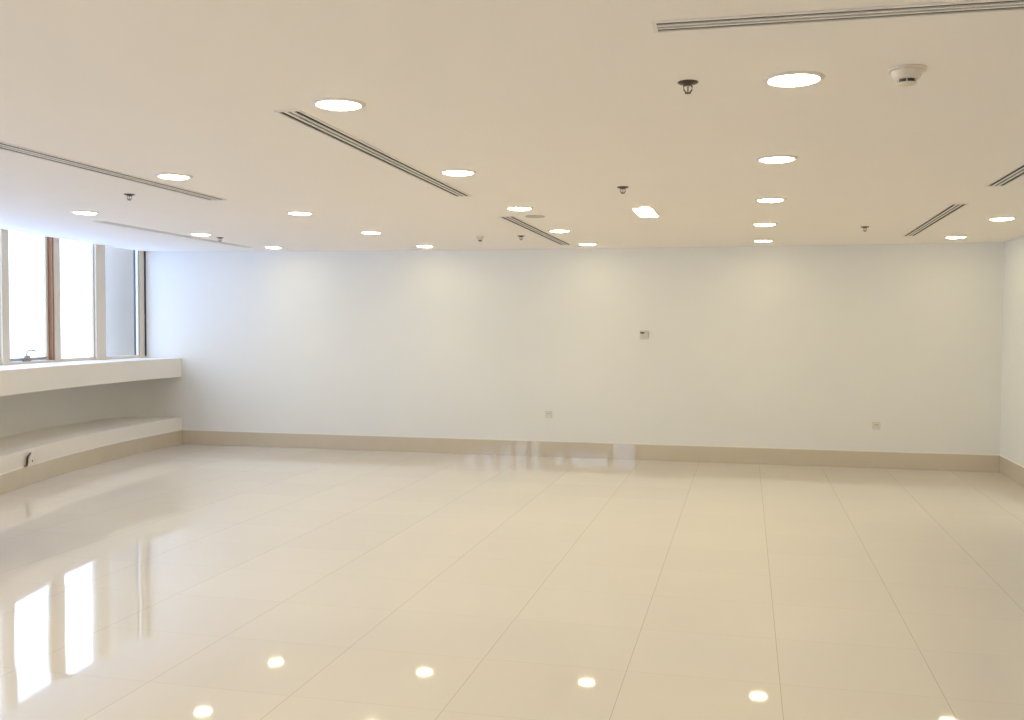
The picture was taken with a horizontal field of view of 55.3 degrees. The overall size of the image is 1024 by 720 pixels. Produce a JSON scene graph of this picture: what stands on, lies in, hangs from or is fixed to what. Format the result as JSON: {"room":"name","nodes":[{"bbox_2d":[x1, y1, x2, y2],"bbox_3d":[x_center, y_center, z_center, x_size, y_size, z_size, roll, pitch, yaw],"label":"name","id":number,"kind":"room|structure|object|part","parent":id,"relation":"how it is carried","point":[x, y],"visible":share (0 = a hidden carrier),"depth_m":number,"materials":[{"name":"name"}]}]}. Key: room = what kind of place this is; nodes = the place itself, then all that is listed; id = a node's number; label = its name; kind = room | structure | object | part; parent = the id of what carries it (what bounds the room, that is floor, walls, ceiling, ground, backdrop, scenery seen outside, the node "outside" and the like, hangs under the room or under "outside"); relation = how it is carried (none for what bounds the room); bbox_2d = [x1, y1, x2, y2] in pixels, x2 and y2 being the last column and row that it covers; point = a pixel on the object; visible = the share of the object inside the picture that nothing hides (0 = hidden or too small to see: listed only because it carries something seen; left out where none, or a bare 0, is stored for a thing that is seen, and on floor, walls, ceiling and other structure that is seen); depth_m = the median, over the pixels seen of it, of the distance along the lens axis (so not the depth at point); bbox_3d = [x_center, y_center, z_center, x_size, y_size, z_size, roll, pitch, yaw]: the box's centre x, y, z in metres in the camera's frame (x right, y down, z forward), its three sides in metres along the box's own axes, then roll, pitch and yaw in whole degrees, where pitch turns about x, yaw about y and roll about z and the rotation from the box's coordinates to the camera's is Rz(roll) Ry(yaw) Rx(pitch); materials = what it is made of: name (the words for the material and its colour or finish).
{"room":"empty office space","nodes":[
{"label":"empty office space","id":0,"kind":"room"},
{"bbox_2d":[0,379,155,437],"bbox_3d":[-6.424,1.039,6.656,0.842,1.020,16.647,0,2,4],"label":"wall","id":1,"kind":"structure","parent":0,"point":[33,411],"depth_m":13.82,"materials":[{"name":"paint"}]},
{"bbox_2d":[0,229,54,364],"bbox_3d":[-6.197,-0.902,12.431,0.129,1.900,1.054,0,2,8],"label":"window","id":2,"kind":"structure","parent":1,"relation":"in","point":[48,269],"depth_m":12.47,"materials":[{"name":"clear glass"}]},
{"bbox_3d":[-6.186,-0.021,12.467,0.045,0.075,0.130,0,2,8],"label":"handle","id":3,"kind":"part","parent":2,"relation":"part of","materials":[{"name":"grey metal"}]},
{"bbox_3d":[-6.220,-0.896,12.477,0.040,1.816,0.819,0,2,8],"label":"sash rail","id":4,"kind":"part","parent":2,"relation":"part of","materials":[{"name":"grey metal"}]},
{"bbox_3d":[-6.218,-0.897,12.492,0.040,1.816,0.880,0,2,8],"label":"sash","id":5,"kind":"part","parent":2,"relation":"part of","materials":[{"name":"metal"}]},
{"bbox_2d":[24,452,30,466],"bbox_3d":[-5.409,1.115,10.922,0.033,0.151,0.133,0,2,-1],"label":"power cable","id":6,"kind":"object","parent":1,"relation":"attached to","point":[27,457],"visible":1,"depth_m":10.89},
{"bbox_2d":[30,452,35,463],"bbox_3d":[-5.422,1.112,11.061,0.013,0.120,0.124,0,2,-1],"label":"wall socket","id":7,"kind":"object","parent":1,"relation":"attached to","point":[32,455],"visible":1,"depth_m":11.05,"materials":[{"name":"plastic"}]},
{"bbox_2d":[53,238,95,361],"bbox_3d":[-6.027,-0.935,13.386,0.129,1.900,0.880,1,2,12],"label":"window","id":8,"kind":"structure","parent":1,"relation":"in","point":[56,241],"depth_m":13.03,"materials":[{"name":"clear glass"}]},
{"bbox_2d":[0,358,180,396],"bbox_3d":[-5.863,0.397,6.485,1.441,0.282,16.958,0,2,1],"label":"window sill","id":9,"kind":"structure","parent":1,"relation":"attached to","point":[35,377],"depth_m":12.39,"materials":[{"name":"paint"}]},
{"bbox_2d":[0,417,181,473],"bbox_3d":[-5.784,1.360,6.395,1.872,0.400,17.055,0,2,-1],"label":"ledge","id":10,"kind":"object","parent":1,"relation":"attached to","point":[53,442],"depth_m":12.56,"materials":[{"name":"paint"}]},
{"bbox_2d":[0,429,182,494],"bbox_3d":[-5.090,1.460,6.345,0.513,0.208,16.931,0,2,-1],"label":"baseboard","id":11,"kind":"structure","parent":1,"relation":"attached to","point":[26,476],"depth_m":12.28,"materials":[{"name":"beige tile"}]},
{"bbox_2d":[88,243,146,359],"bbox_3d":[-5.781,-0.968,14.355,0.129,1.900,1.113,1,2,16],"label":"window","id":12,"kind":"structure","parent":1,"relation":"in","point":[139,257],"depth_m":13.98,"materials":[{"name":"white"}]},
{"bbox_2d":[0,444,1023,719],"bbox_3d":[-1.911,1.673,5.655,12.890,0.150,16.792,1,2,13],"label":"floor","id":13,"kind":"structure","parent":0,"point":[182,581],"depth_m":6.70,"materials":[{"name":"tile"}]},
{"bbox_2d":[0,0,1023,250],"bbox_3d":[-1.575,-1.423,5.469,12.219,0.346,16.792,1,2,13],"label":"ceiling","id":14,"kind":"structure","parent":0,"point":[555,106],"depth_m":5.04,"materials":[{"name":"paint"}]},
{"bbox_2d":[70,211,98,214],"bbox_3d":[-4.113,-1.416,9.416,0.258,0.025,0.258,1,2,13],"label":"recessed light","id":15,"kind":"object","parent":14,"relation":"in","point":[76,212],"visible":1,"depth_m":9.36,"materials":[{"name":"white"}]},
{"bbox_2d":[74,212,95,214],"bbox_3d":[-4.113,-1.415,9.416,0.209,0.024,0.209,1,2,13],"label":"diffuser","id":16,"kind":"object","parent":15,"relation":"attached to","point":[84,213],"depth_m":9.37,"materials":[{"name":"white"}]},
{"bbox_2d":[0,142,226,200],"bbox_3d":[-2.861,-1.308,6.690,0.166,0.008,3.361,1,2,12],"label":"ceiling vent","id":17,"kind":"object","parent":14,"relation":"in","point":[3,146],"visible":1,"depth_m":6.74,"materials":[{"name":"metal"}]},
{"bbox_2d":[93,221,251,247],"bbox_3d":[-4.017,-1.514,11.940,0.126,0.008,3.484,1,2,11],"label":"ceiling vent","id":18,"kind":"object","parent":14,"relation":"in","point":[104,222],"visible":1,"depth_m":11.60,"materials":[{"name":"metal"}]},
{"bbox_2d":[155,173,192,179],"bbox_3d":[-2.420,-1.310,6.997,0.258,0.025,0.258,1,2,13],"label":"recessed light","id":19,"kind":"object","parent":14,"relation":"in","point":[174,176],"visible":1,"depth_m":6.94,"materials":[{"name":"white plastic"}]},
{"bbox_2d":[159,175,188,179],"bbox_3d":[-2.420,-1.309,6.997,0.209,0.024,0.209,1,2,13],"label":"diffuser","id":20,"kind":"object","parent":19,"relation":"attached to","point":[174,177],"depth_m":6.95,"materials":[{"name":"white"}]},
{"bbox_2d":[190,233,211,235],"bbox_3d":[-3.707,-1.494,11.650,0.258,0.025,0.258,1,2,13],"label":"recessed light","id":21,"kind":"object","parent":14,"relation":"in","point":[196,234],"visible":1,"depth_m":11.57,"materials":[{"name":"white"}]},
{"bbox_2d":[265,246,282,248],"bbox_3d":[-3.315,-1.560,13.581,0.258,0.025,0.258,1,2,13],"label":"recessed light","id":22,"kind":"object","parent":14,"relation":"in","point":[270,247],"visible":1,"depth_m":13.50,"materials":[{"name":"white plastic"}]},
{"bbox_2d":[286,211,313,214],"bbox_3d":[-2.010,-1.388,9.268,0.258,0.025,0.258,1,2,13],"label":"recessed light","id":23,"kind":"object","parent":14,"relation":"in","point":[288,212],"visible":1,"depth_m":9.20,"materials":[{"name":"white"}]},
{"bbox_2d":[289,212,309,214],"bbox_3d":[-2.010,-1.388,9.268,0.209,0.024,0.209,1,2,13],"label":"diffuser","id":24,"kind":"object","parent":23,"relation":"attached to","point":[293,213],"depth_m":9.20,"materials":[{"name":"white"}]},
{"bbox_2d":[311,97,365,110],"bbox_3d":[-0.826,-1.214,4.661,0.258,0.025,0.258,1,2,13],"label":"recessed light","id":25,"kind":"object","parent":14,"relation":"in","point":[329,103],"visible":1,"depth_m":4.61,"materials":[{"name":"white"}]},
{"bbox_2d":[317,100,360,110],"bbox_3d":[-0.826,-1.213,4.661,0.209,0.024,0.209,1,2,13],"label":"diffuser","id":26,"kind":"object","parent":25,"relation":"attached to","point":[337,105],"depth_m":4.62,"materials":[{"name":"white"}]},
{"bbox_2d":[360,231,381,233],"bbox_3d":[-1.612,-1.454,11.177,0.258,0.025,0.258,1,2,13],"label":"recessed light","id":27,"kind":"object","parent":14,"relation":"in","point":[364,232],"visible":1,"depth_m":11.10,"materials":[{"name":"white"}]},
{"bbox_2d":[362,232,378,233],"bbox_3d":[-1.612,-1.453,11.177,0.209,0.024,0.209,1,2,13],"label":"diffuser","id":28,"kind":"object","parent":27,"relation":"attached to","point":[362,232],"depth_m":11.13,"materials":[{"name":"white plastic"}]},
{"bbox_2d":[274,109,471,196],"bbox_3d":[-0.751,-1.281,6.389,0.136,0.007,3.245,1,2,13],"label":"ceiling vent","id":29,"kind":"object","parent":14,"relation":"in","point":[299,116],"visible":1,"depth_m":5.81,"materials":[{"name":"metal"}]},
{"bbox_2d":[415,245,433,247],"bbox_3d":[-1.166,-1.518,13.068,0.258,0.025,0.258,1,2,13],"label":"recessed light","id":30,"kind":"object","parent":14,"relation":"in","point":[424,246],"visible":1,"depth_m":12.99,"materials":[{"name":"white"}]},
{"bbox_2d":[439,169,476,175],"bbox_3d":[-0.371,-1.284,6.718,0.258,0.025,0.258,1,2,13],"label":"recessed light","id":31,"kind":"object","parent":14,"relation":"in","point":[453,172],"visible":1,"depth_m":6.66,"materials":[{"name":"white plastic"}]},
{"bbox_2d":[443,171,472,175],"bbox_3d":[-0.371,-1.284,6.718,0.209,0.024,0.209,1,2,13],"label":"diffuser","id":32,"kind":"object","parent":31,"relation":"attached to","point":[453,173],"depth_m":6.67,"materials":[{"name":"white"}]},
{"bbox_2d":[476,236,483,241],"bbox_3d":[-0.381,-1.434,11.613,0.097,0.070,0.097,-1,2,-38],"label":"smoke detector","id":33,"kind":"object","parent":14,"relation":"attached to","point":[479,238],"visible":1,"depth_m":11.59,"materials":[{"name":"beige plastic"}]},
{"bbox_2d":[505,206,533,210],"bbox_3d":[0.067,-1.354,8.750,0.258,0.025,0.258,1,2,13],"label":"recessed light","id":34,"kind":"object","parent":14,"relation":"in","point":[516,208],"visible":1,"depth_m":8.69,"materials":[{"name":"white plastic"}]},
{"bbox_2d":[508,207,530,210],"bbox_3d":[0.067,-1.353,8.750,0.209,0.024,0.209,1,2,13],"label":"diffuser","id":35,"kind":"object","parent":34,"relation":"attached to","point":[509,208],"depth_m":8.70,"materials":[{"name":"white"}]},
{"bbox_2d":[525,215,544,217],"bbox_3d":[0.221,-1.378,9.401,0.192,0.017,0.192,1,2,13],"label":"cover plate","id":36,"kind":"object","parent":14,"relation":"attached to","point":[527,216],"visible":1,"depth_m":9.34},
{"bbox_2d":[499,216,571,244],"bbox_3d":[0.323,-1.440,11.062,0.151,0.007,3.350,1,2,13],"label":"ceiling vent","id":37,"kind":"object","parent":14,"relation":"in","point":[512,219],"visible":1,"depth_m":10.66,"materials":[{"name":"metal"}]},
{"bbox_2d":[548,229,570,232],"bbox_3d":[0.525,-1.424,10.802,0.258,0.024,0.258,1,2,13],"label":"recessed light","id":38,"kind":"object","parent":14,"relation":"in","point":[552,230],"visible":1,"depth_m":10.73,"materials":[{"name":"white plastic"}]},
{"bbox_2d":[551,230,567,232],"bbox_3d":[0.525,-1.423,10.802,0.209,0.024,0.209,1,2,13],"label":"diffuser","id":39,"kind":"object","parent":38,"relation":"attached to","point":[558,231],"depth_m":10.74,"materials":[{"name":"white"}]},
{"bbox_2d":[578,243,596,245],"bbox_3d":[0.969,-1.483,12.537,0.258,0.025,0.258,1,2,13],"label":"recessed light","id":40,"kind":"object","parent":14,"relation":"in","point":[586,244],"visible":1,"depth_m":12.46,"materials":[{"name":"white"}]},
{"bbox_2d":[617,186,628,193],"bbox_3d":[0.840,-1.286,7.405,0.089,0.053,0.089,1,2,8],"label":"sprinkler","id":41,"kind":"object","parent":14,"relation":"attached to","point":[620,187],"visible":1,"depth_m":7.39,"materials":[{"name":"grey metal"}]},
{"bbox_2d":[631,207,658,216],"bbox_3d":[1.225,-1.357,8.980,0.190,0.021,0.723,1,2,13],"label":"recessed light","id":42,"kind":"object","parent":14,"relation":"in","point":[641,212],"visible":1,"depth_m":8.95,"materials":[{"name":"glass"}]},
{"bbox_2d":[678,80,697,93],"bbox_3d":[0.759,-1.175,4.219,0.089,0.053,0.089,0,2,-7],"label":"sprinkler","id":43,"kind":"object","parent":14,"relation":"attached to","point":[683,83],"visible":1,"depth_m":4.21,"materials":[{"name":"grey metal"}]},
{"bbox_2d":[753,240,773,241],"bbox_3d":[3.070,-1.453,11.952,0.258,0.024,0.258,1,2,13],"label":"recessed light","id":44,"kind":"object","parent":14,"relation":"in","point":[753,240],"visible":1,"depth_m":11.89,"materials":[{"name":"white plastic"}]},
{"bbox_2d":[752,223,777,225],"bbox_3d":[2.592,-1.387,10.024,0.258,0.024,0.258,1,2,13],"label":"recessed light","id":45,"kind":"object","parent":14,"relation":"in","point":[754,224],"visible":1,"depth_m":9.96,"materials":[{"name":"white"}]},
{"bbox_2d":[755,224,774,225],"bbox_3d":[2.592,-1.387,10.024,0.209,0.024,0.209,1,2,13],"label":"diffuser","id":46,"kind":"object","parent":45,"relation":"attached to","point":[755,224],"depth_m":9.99,"materials":[{"name":"white"}]},
{"bbox_2d":[755,197,785,201],"bbox_3d":[2.139,-1.321,8.089,0.258,0.024,0.258,1,2,13],"label":"recessed light","id":47,"kind":"object","parent":14,"relation":"in","point":[768,199],"visible":1,"depth_m":8.03,"materials":[{"name":"white plastic"}]},
{"bbox_2d":[758,199,782,201],"bbox_3d":[2.139,-1.321,8.089,0.209,0.024,0.209,1,2,13],"label":"diffuser","id":48,"kind":"object","parent":47,"relation":"attached to","point":[759,200],"depth_m":8.04,"materials":[{"name":"white"}]},
{"bbox_2d":[756,155,797,162],"bbox_3d":[1.660,-1.254,6.125,0.258,0.024,0.258,1,2,13],"label":"recessed light","id":49,"kind":"object","parent":14,"relation":"in","point":[772,158],"visible":1,"depth_m":6.07,"materials":[{"name":"white"}]},
{"bbox_2d":[760,157,793,162],"bbox_3d":[1.660,-1.254,6.125,0.209,0.024,0.209,1,2,13],"label":"diffuser","id":50,"kind":"object","parent":49,"relation":"attached to","point":[762,159],"depth_m":6.08,"materials":[{"name":"white"}]},
{"bbox_2d":[762,71,825,86],"bbox_3d":[1.197,-1.187,4.152,0.258,0.024,0.258,1,2,13],"label":"recessed light","id":51,"kind":"object","parent":14,"relation":"in","point":[789,78],"visible":1,"depth_m":4.10,"materials":[{"name":"white"}]},
{"bbox_2d":[769,74,818,86],"bbox_3d":[1.197,-1.187,4.152,0.209,0.024,0.209,1,2,13],"label":"diffuser","id":52,"kind":"object","parent":51,"relation":"attached to","point":[777,80],"depth_m":4.11,"materials":[{"name":"white"}]},
{"bbox_2d":[652,0,1023,32],"bbox_3d":[2.071,-1.153,3.080,3.230,0.007,0.125,1,2,13],"label":"ceiling vent","id":53,"kind":"object","parent":14,"relation":"in","point":[968,6],"visible":1,"depth_m":3.29,"materials":[{"name":"metal"}]},
{"bbox_2d":[887,64,927,86],"bbox_3d":[1.613,-1.156,3.994,0.156,0.070,0.156,1,2,13],"label":"smoke detector","id":54,"kind":"object","parent":14,"relation":"attached to","point":[906,75],"visible":1,"depth_m":3.96,"materials":[{"name":"beige plastic"}]},
{"bbox_3d":[1.613,-1.185,3.993,0.156,0.012,0.156,1,2,13],"label":"plate","id":55,"kind":"part","parent":54,"relation":"part of","materials":[{"name":"beige plastic"}]},
{"bbox_2d":[903,203,968,235],"bbox_3d":[4.198,-1.380,9.807,0.136,0.007,3.050,1,2,14],"label":"ceiling vent","id":56,"kind":"object","parent":14,"relation":"in","point":[952,208],"visible":1,"depth_m":9.46,"materials":[{"name":"metal"}]},
{"bbox_2d":[944,236,967,238],"bbox_3d":[5.162,-1.426,11.370,0.258,0.024,0.258,1,2,13],"label":"recessed light","id":57,"kind":"object","parent":14,"relation":"in","point":[949,237],"visible":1,"depth_m":11.30,"materials":[{"name":"white plastic"}]},
{"bbox_2d":[987,217,1016,220],"bbox_3d":[4.727,-1.360,9.435,0.258,0.024,0.258,1,2,13],"label":"recessed light","id":58,"kind":"object","parent":14,"relation":"in","point":[993,218],"visible":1,"depth_m":9.38,"materials":[{"name":"white"}]},
{"bbox_2d":[990,218,1013,220],"bbox_3d":[4.727,-1.359,9.435,0.209,0.024,0.209,1,2,13],"label":"diffuser","id":59,"kind":"object","parent":58,"relation":"attached to","point":[994,219],"depth_m":9.39,"materials":[{"name":"white"}]},
{"bbox_2d":[985,163,1023,186],"bbox_3d":[3.219,-1.242,5.743,0.136,0.007,3.145,1,2,14],"label":"ceiling vent","id":60,"kind":"object","parent":14,"relation":"in","point":[1016,173],"visible":1,"depth_m":6.86,"materials":[{"name":"metal"}]},
{"bbox_3d":[3.202,-1.242,5.747,0.018,0.007,3.117,1,2,14],"label":"blade","id":61,"kind":"part","parent":60,"relation":"part of","materials":[{"name":"metal"}]},
{"bbox_3d":[3.236,-1.242,5.739,0.018,0.007,3.117,1,2,14],"label":"blade","id":62,"kind":"part","parent":60,"relation":"part of","materials":[{"name":"metal"}]},
{"bbox_2d":[146,242,1004,453],"bbox_3d":[0.098,-0.134,13.647,12.740,2.919,0.200,1,2,13],"label":"wall","id":63,"kind":"structure","parent":0,"point":[787,346],"depth_m":13.28,"materials":[{"name":"paint"}]},
{"bbox_2d":[545,411,551,417],"bbox_3d":[0.505,0.751,13.472,0.094,0.094,0.019,1,2,13],"label":"wall socket","id":64,"kind":"object","parent":63,"relation":"attached to","point":[548,414],"visible":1,"depth_m":13.47,"materials":[{"name":"beige plastic"}]},
{"bbox_2d":[183,429,999,471],"bbox_3d":[0.536,1.230,13.479,11.351,0.207,0.014,1,2,13],"label":"baseboard","id":65,"kind":"structure","parent":63,"relation":"attached to","point":[891,460],"depth_m":13.28,"materials":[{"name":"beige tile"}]},
{"bbox_2d":[640,331,647,338],"bbox_3d":[1.773,-0.336,13.123,0.114,0.114,0.034,1,2,13],"label":"thermostat","id":66,"kind":"object","parent":63,"relation":"attached to","point":[643,334],"visible":1,"depth_m":13.11,"materials":[{"name":"beige plastic"}]},
{"bbox_2d":[872,422,879,429],"bbox_3d":[4.653,0.841,12.481,0.094,0.094,0.019,1,2,13],"label":"wall socket","id":67,"kind":"object","parent":63,"relation":"attached to","point":[876,425],"visible":1,"depth_m":12.48,"materials":[{"name":"beige plastic"}]},
{"bbox_2d":[1000,236,1023,465],"bbox_3d":[4.264,0.244,4.127,0.200,2.852,16.392,1,2,13],"label":"wall","id":68,"kind":"structure","parent":0,"point":[1012,391],"depth_m":11.62,"materials":[{"name":"paint"}]},
{"bbox_2d":[999,455,1023,485],"bbox_3d":[4.158,1.564,4.205,0.014,0.207,16.378,1,2,13],"label":"baseboard","id":69,"kind":"structure","parent":68,"relation":"attached to","point":[1009,469],"depth_m":11.58,"materials":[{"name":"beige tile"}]},
{"label":"outside","id":70,"kind":"structure","parent":0,"visible":0},
{"bbox_2d":[105,246,133,355],"bbox_3d":[-6.094,-0.312,15.606,1.020,4.100,1.020,1,2,13],"label":"column","id":71,"kind":"structure","parent":70,"point":[119,273],"depth_m":15.10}
]}

